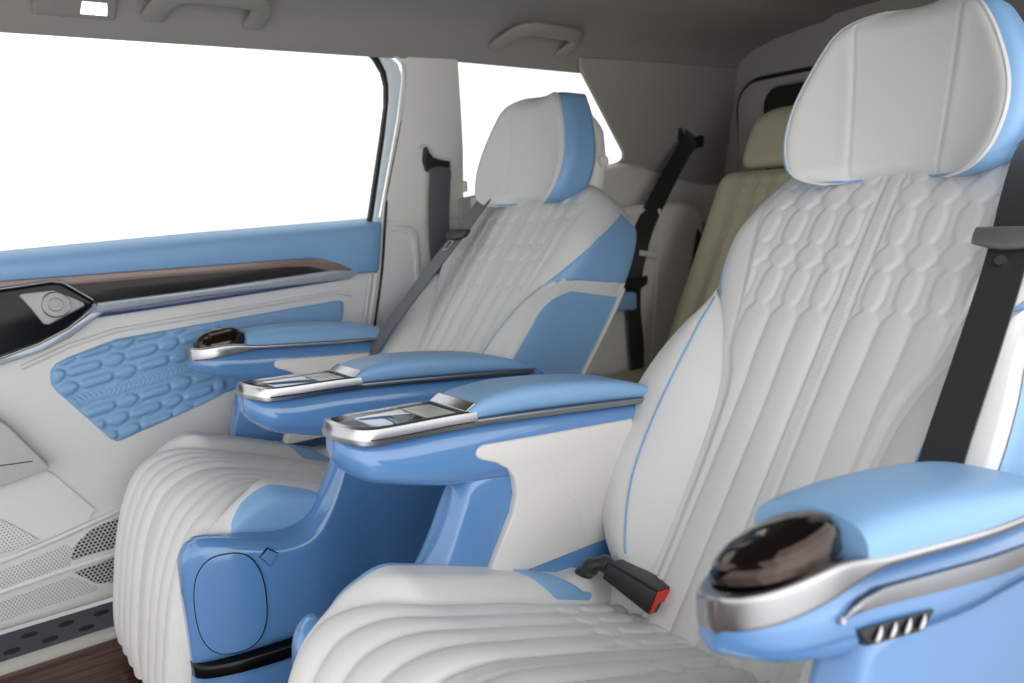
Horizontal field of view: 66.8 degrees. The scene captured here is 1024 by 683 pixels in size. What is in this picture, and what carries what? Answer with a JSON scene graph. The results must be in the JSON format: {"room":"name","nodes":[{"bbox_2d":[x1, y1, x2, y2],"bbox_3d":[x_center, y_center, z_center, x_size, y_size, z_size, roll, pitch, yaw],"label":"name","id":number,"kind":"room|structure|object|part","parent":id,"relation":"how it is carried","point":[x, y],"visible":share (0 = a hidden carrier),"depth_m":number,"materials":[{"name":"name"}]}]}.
{"room":"car interior","nodes":[
{"label":"car interior","id":0,"kind":"room"},
{"bbox_2d":[0,638,142,682],"bbox_3d":[0.157,0.574,1.359,3.100,0.030,1.660,-10,11,-36],"label":"floor","id":1,"kind":"structure","parent":0,"point":[104,662],"depth_m":1.41,"materials":[{"name":"brown wood"}]},
{"bbox_2d":[0,601,113,661],"bbox_3d":[-0.726,0.537,1.610,1.800,0.038,0.052,-10,11,-36],"label":"trim","id":2,"kind":"structure","parent":1,"relation":"on","point":[39,636],"depth_m":1.50,"materials":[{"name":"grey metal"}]},
{"bbox_2d":[0,626,116,675],"bbox_3d":[-0.703,0.558,1.584,1.800,0.014,0.026,-10,11,-36],"label":"trim","id":3,"kind":"structure","parent":1,"relation":"on","point":[14,664],"depth_m":1.46,"materials":[{"name":"silver metal"}]},
{"bbox_2d":[113,92,636,682],"bbox_3d":[-0.231,0.027,1.536,1.057,1.030,0.609,-10,11,-36],"label":"seat","id":4,"kind":"object","parent":1,"relation":"on","point":[224,544],"visible":0.8,"depth_m":1.35,"materials":[{"name":"grey leather"}]},
{"bbox_3d":[-0.584,-0.005,1.552,0.106,0.044,0.073,-10,11,-36],"label":"control knob","id":5,"kind":"part","parent":4,"relation":"part of","materials":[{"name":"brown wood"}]},
{"bbox_2d":[113,431,328,682],"bbox_3d":[-0.376,0.356,1.456,0.639,0.363,0.472,-10,11,-36],"label":"cushion","id":6,"kind":"object","parent":4,"relation":"on","point":[197,487],"depth_m":1.25,"materials":[{"name":"grey leather"}]},
{"bbox_3d":[-0.444,0.036,1.678,0.496,0.098,0.116,-10,11,-36],"label":"control armrest","id":7,"kind":"part","parent":4,"relation":"part of","materials":[{"name":"blue paint"}]},
{"bbox_2d":[248,373,344,386],"bbox_3d":[-0.315,0.064,1.152,0.159,0.022,0.080,-10,11,-36],"label":"tray","id":8,"kind":"object","parent":4,"relation":"on","point":[301,379],"depth_m":1.15,"materials":[{"name":"silver metal"}]},
{"bbox_3d":[-0.378,0.108,1.673,0.265,0.179,0.024,-10,11,-36],"label":"arm panel","id":9,"kind":"part","parent":4,"relation":"part of","materials":[{"name":"white plastic"}]},
{"bbox_3d":[-0.173,0.096,1.265,0.528,0.116,0.090,-10,11,-36],"label":"tray armrest","id":10,"kind":"part","parent":4,"relation":"part of","materials":[{"name":"blue paint"}]},
{"bbox_2d":[369,199,490,355],"bbox_3d":[-0.138,-0.149,1.757,0.462,0.416,0.097,-7,10,-27],"label":"belt","id":11,"kind":"object","parent":4,"relation":"on","point":[454,237],"visible":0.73,"depth_m":1.72,"materials":[{"name":"grey fabric"}]},
{"bbox_3d":[-0.139,-0.217,1.735,0.029,0.030,0.028,-10,11,-36],"label":"latch plate","id":12,"kind":"part","parent":11,"relation":"part of","materials":[{"name":"silver metal"}]},
{"bbox_3d":[0.032,-0.298,1.685,0.070,0.005,0.228,-10,11,-36],"label":"trim","id":13,"kind":"part","parent":4,"relation":"part of","materials":[{"name":"blue leather"}]},
{"bbox_3d":[-0.044,0.014,1.666,0.601,0.678,0.472,-10,11,-36],"label":"backrest","id":14,"kind":"part","parent":4,"relation":"part of","materials":[{"name":"grey leather"}]},
{"bbox_3d":[0.039,0.115,1.486,0.405,0.409,0.084,-10,11,-36],"label":"panel","id":15,"kind":"part","parent":4,"relation":"part of","materials":[{"name":"blue leather"}]},
{"bbox_3d":[0.111,-0.406,1.618,0.113,0.232,0.169,-4,9,-7],"label":"panel","id":16,"kind":"part","parent":4,"relation":"part of","materials":[{"name":"blue leather"}]},
{"bbox_3d":[0.170,-0.181,1.545,0.271,0.141,0.064,-10,11,-36],"label":"panel","id":17,"kind":"part","parent":4,"relation":"part of","materials":[{"name":"blue leather"}]},
{"bbox_2d":[288,0,1023,682],"bbox_3d":[0.262,0.107,0.890,1.056,1.030,0.608,-10,11,-36],"label":"seat","id":18,"kind":"object","parent":1,"relation":"on","point":[763,465],"visible":0.96,"depth_m":0.94,"materials":[{"name":"grey leather"}]},
{"bbox_2d":[334,404,457,427],"bbox_3d":[-0.132,0.093,0.912,0.159,0.022,0.080,-10,11,-36],"label":"tray","id":19,"kind":"object","parent":18,"relation":"on","point":[406,415],"depth_m":0.90,"materials":[{"name":"silver metal"}]},
{"bbox_3d":[0.011,0.125,1.024,0.528,0.116,0.090,-10,11,-36],"label":"tray armrest","id":20,"kind":"part","parent":18,"relation":"part of","materials":[{"name":"blue paint"}]},
{"bbox_2d":[288,565,770,682],"bbox_3d":[0.106,0.434,0.822,0.639,0.363,0.472,-10,11,-36],"label":"cushion","id":21,"kind":"object","parent":18,"relation":"on","point":[392,623],"depth_m":0.83,"materials":[{"name":"grey leather"}]},
{"bbox_3d":[0.063,0.196,1.022,0.265,0.179,0.014,-10,11,-36],"label":"arm panel","id":22,"kind":"part","parent":18,"relation":"part of","materials":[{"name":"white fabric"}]},
{"bbox_2d":[575,554,669,613],"bbox_3d":[0.136,0.309,0.999,0.139,0.058,0.060,4,12,38],"label":"seat belt buckle","id":23,"kind":"object","parent":18,"relation":"on","point":[639,585],"visible":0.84,"depth_m":0.97,"materials":[{"name":"black plastic"}]},
{"bbox_3d":[0.404,-0.143,1.237,0.271,0.141,0.064,-10,11,-36],"label":"panel","id":24,"kind":"part","parent":18,"relation":"part of","materials":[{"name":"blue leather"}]},
{"bbox_3d":[0.187,0.145,0.548,0.106,0.047,0.073,-10,11,-36],"label":"control knob","id":25,"kind":"part","parent":18,"relation":"part of","materials":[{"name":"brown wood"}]},
{"bbox_3d":[0.484,-0.346,1.128,0.169,0.232,0.113,1,10,23],"label":"panel","id":26,"kind":"part","parent":18,"relation":"part of","materials":[{"name":"white leather"}]},
{"bbox_3d":[0.343,0.225,0.727,0.265,0.179,0.024,-10,11,-36],"label":"arm panel","id":27,"kind":"part","parent":18,"relation":"part of","materials":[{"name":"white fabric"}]},
{"bbox_3d":[0.438,0.093,1.033,0.601,0.678,0.472,-10,11,-36],"label":"backrest","id":28,"kind":"part","parent":18,"relation":"part of","materials":[{"name":"grey leather"}]},
{"bbox_3d":[0.342,0.204,0.660,0.496,0.134,0.116,-10,11,-36],"label":"control armrest","id":29,"kind":"part","parent":18,"relation":"part of","materials":[{"name":"blue paint"}]},
{"bbox_3d":[0.515,-0.220,1.052,0.070,0.005,0.228,-10,11,-36],"label":"trim","id":30,"kind":"part","parent":18,"relation":"part of","materials":[{"name":"blue leather"}]},
{"bbox_3d":[0.272,0.206,0.561,0.089,0.028,0.014,-8,10,-29],"label":"switch panel","id":31,"kind":"part","parent":18,"relation":"part of","materials":[{"name":"black plastic"}]},
{"bbox_3d":[0.364,0.186,0.615,0.350,0.062,0.026,-9,11,-32],"label":"recline lever","id":32,"kind":"part","parent":18,"relation":"part of","materials":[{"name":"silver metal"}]},
{"bbox_2d":[918,140,1023,463],"bbox_3d":[0.536,-0.039,0.847,0.449,0.443,0.073,-11,12,-41],"label":"belt","id":33,"kind":"object","parent":18,"relation":"on","point":[956,415],"visible":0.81,"depth_m":0.80,"materials":[{"name":"black fabric"}]},
{"bbox_3d":[0.594,-0.328,0.984,0.113,0.232,0.169,-4,9,-7],"label":"panel","id":34,"kind":"part","parent":18,"relation":"part of","materials":[{"name":"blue leather"}]},
{"bbox_3d":[0.522,0.193,0.853,0.405,0.409,0.084,-10,11,-36],"label":"panel","id":35,"kind":"part","parent":18,"relation":"part of","materials":[{"name":"blue leather"}]},
{"bbox_3d":[0.652,-0.102,0.911,0.271,0.141,0.064,-10,11,-36],"label":"panel","id":36,"kind":"part","parent":18,"relation":"part of","materials":[{"name":"blue leather"}]},
{"bbox_2d":[604,105,792,382],"bbox_3d":[0.604,-0.022,1.650,0.935,1.040,1.120,-10,11,-36],"label":"seat","id":37,"kind":"object","parent":1,"relation":"on","point":[739,195],"visible":0.18,"depth_m":2.02,"materials":[{"name":"beige leather"}]},
{"bbox_2d":[604,367,647,382],"bbox_3d":[0.482,0.242,1.590,0.600,0.170,1.120,-10,11,-36],"label":"cushion","id":38,"kind":"object","parent":37,"relation":"on","point":[634,376],"depth_m":2.05,"materials":[{"name":"beige leather"}]},
{"bbox_3d":[0.771,-0.118,1.759,0.420,0.576,0.890,-10,11,-36],"label":"backrest","id":39,"kind":"part","parent":37,"relation":"part of","materials":[{"name":"beige leather"}]},
{"bbox_2d":[0,56,407,630],"bbox_3d":[-0.824,-0.025,1.478,1.439,1.141,0.148,-10,11,-36],"label":"door","id":40,"kind":"structure","parent":0,"point":[96,378],"depth_m":1.54,"materials":[{"name":"grey"}]},
{"bbox_2d":[19,290,84,324],"bbox_3d":[-0.854,-0.064,1.446,0.104,0.064,0.014,-10,11,-36],"label":"grille","id":41,"kind":"object","parent":40,"relation":"attached to","point":[36,307],"depth_m":1.44,"materials":[{"name":"grey metal"}]},
{"bbox_2d":[74,558,113,583],"bbox_3d":[-0.780,0.455,1.583,0.196,0.063,0.012,-10,11,-36],"label":"speaker grille","id":42,"kind":"object","parent":40,"relation":"attached to","point":[86,570],"depth_m":1.54,"materials":[{"name":"grey plastic"}]},
{"bbox_2d":[72,517,118,559],"bbox_3d":[-0.783,0.379,1.569,0.197,0.068,0.011,-10,11,-36],"label":"speaker grille","id":43,"kind":"object","parent":40,"relation":"attached to","point":[93,538],"depth_m":1.53,"materials":[{"name":"grey plastic"}]},
{"bbox_3d":[-0.863,0.175,1.524,1.377,0.708,0.069,-10,11,-36],"label":"panel","id":44,"kind":"part","parent":40,"relation":"part of","materials":[{"name":"grey"}]},
{"bbox_3d":[-0.889,-0.080,1.446,1.313,0.053,0.030,-10,11,-36],"label":"wood trim","id":45,"kind":"part","parent":40,"relation":"part of","materials":[{"name":"brown wood"}]},
{"bbox_2d":[0,0,879,72],"bbox_3d":[0.014,-0.621,1.111,2.700,0.254,1.375,-10,11,-36],"label":"ceiling","id":46,"kind":"structure","parent":0,"point":[696,32],"depth_m":1.76,"materials":[{"name":"grey fabric"}]},
{"bbox_2d":[32,0,116,19],"bbox_3d":[-0.739,-0.583,1.315,0.129,0.055,0.066,-10,11,-36],"label":"dome lamp","id":47,"kind":"object","parent":46,"relation":"attached to","point":[91,9],"visible":1,"depth_m":1.33,"materials":[{"name":"grey plastic"}]},
{"bbox_2d":[50,1,60,6],"bbox_3d":[-0.763,-0.573,1.298,0.018,0.022,0.025,-10,11,-36],"label":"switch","id":48,"kind":"object","parent":47,"relation":"attached to","point":[52,3],"depth_m":1.30,"materials":[{"name":"grey plastic"}]},
{"bbox_2d":[140,0,270,29],"bbox_3d":[-0.548,-0.610,1.419,0.226,0.048,0.113,-10,11,-36],"label":"handle","id":49,"kind":"object","parent":46,"relation":"attached to","point":[155,10],"visible":1,"depth_m":1.40,"materials":[{"name":"grey plastic"}]},
{"bbox_2d":[488,22,583,57],"bbox_3d":[0.072,-0.729,1.876,0.252,0.048,0.117,-10,11,-36],"label":"handle","id":50,"kind":"object","parent":46,"relation":"attached to","point":[575,37],"visible":1,"depth_m":1.83,"materials":[{"name":"grey plastic"}]},
{"bbox_2d":[458,57,737,233],"bbox_3d":[0.290,-0.481,2.203,1.010,0.620,0.118,-10,11,-36],"label":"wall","id":51,"kind":"structure","parent":0,"point":[644,105],"depth_m":2.25,"materials":[{"name":"grey"}]},
{"bbox_2d":[375,217,458,326],"bbox_3d":[-0.203,0.054,2.005,0.571,0.754,0.038,-10,11,-36],"label":"trim","id":52,"kind":"structure","parent":51,"relation":"attached to","point":[407,252],"depth_m":1.91,"materials":[{"name":"grey plastic"}]},
{"bbox_2d":[380,57,467,220],"bbox_3d":[-0.203,-0.486,1.874,0.235,0.389,0.118,-10,11,-36],"label":"trim","id":53,"kind":"structure","parent":51,"relation":"attached to","point":[432,119],"depth_m":1.85,"materials":[{"name":"white plastic"}]},
{"bbox_2d":[422,147,450,277],"bbox_3d":[-0.171,-0.140,1.943,0.081,0.673,0.045,-10,11,-36],"label":"belt","id":54,"kind":"object","parent":51,"relation":"hanging from","point":[440,172],"visible":0.41,"depth_m":1.91,"materials":[{"name":"grey fabric"}]},
{"bbox_2d":[471,164,718,221],"bbox_3d":[0.285,-0.403,2.226,0.950,0.214,0.077,-10,11,-36],"label":"trim","id":55,"kind":"structure","parent":51,"relation":"attached to","point":[627,184],"depth_m":2.25,"materials":[{"name":"white plastic"}]},
{"bbox_2d":[616,292,636,310],"bbox_3d":[0.240,-0.107,2.058,0.160,0.056,0.100,-10,11,-36],"label":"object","id":56,"kind":"object","parent":51,"relation":"attached to","point":[628,301],"visible":0.26,"depth_m":2.04,"materials":[{"name":"blue leather"}]},
{"bbox_2d":[585,201,701,376],"bbox_3d":[0.319,-0.005,2.259,0.576,0.780,0.176,-10,11,-36],"label":"trim","id":57,"kind":"structure","parent":51,"relation":"attached to","point":[676,235],"depth_m":2.23,"materials":[{"name":"white plastic"}]},
{"bbox_2d":[624,128,703,369],"bbox_3d":[0.449,-0.266,2.261,0.059,0.708,0.458,5,12,38],"label":"belt","id":58,"kind":"object","parent":51,"relation":"hanging from","point":[646,222],"visible":0.93,"depth_m":2.17,"materials":[{"name":"black fabric"}]},
{"bbox_2d":[724,0,1023,176],"bbox_3d":[1.091,-0.273,1.990,0.080,1.320,1.600,-10,11,-36],"label":"tailgate trim","id":59,"kind":"structure","parent":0,"point":[787,59],"depth_m":2.27,"materials":[{"name":"grey plastic"}]},
{"bbox_3d":[1.056,-0.527,1.932,0.022,0.402,1.188,-10,11,-36],"label":"frame","id":60,"kind":"part","parent":59,"relation":"part of","materials":[{"name":"grey"}]},
{"bbox_2d":[764,82,803,169],"bbox_3d":[1.057,-0.563,1.928,0.010,0.275,1.000,-10,11,-36],"label":"window","id":61,"kind":"structure","parent":59,"relation":"in","point":[785,95],"depth_m":2.25,"materials":[{"name":"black glass"}]}
]}

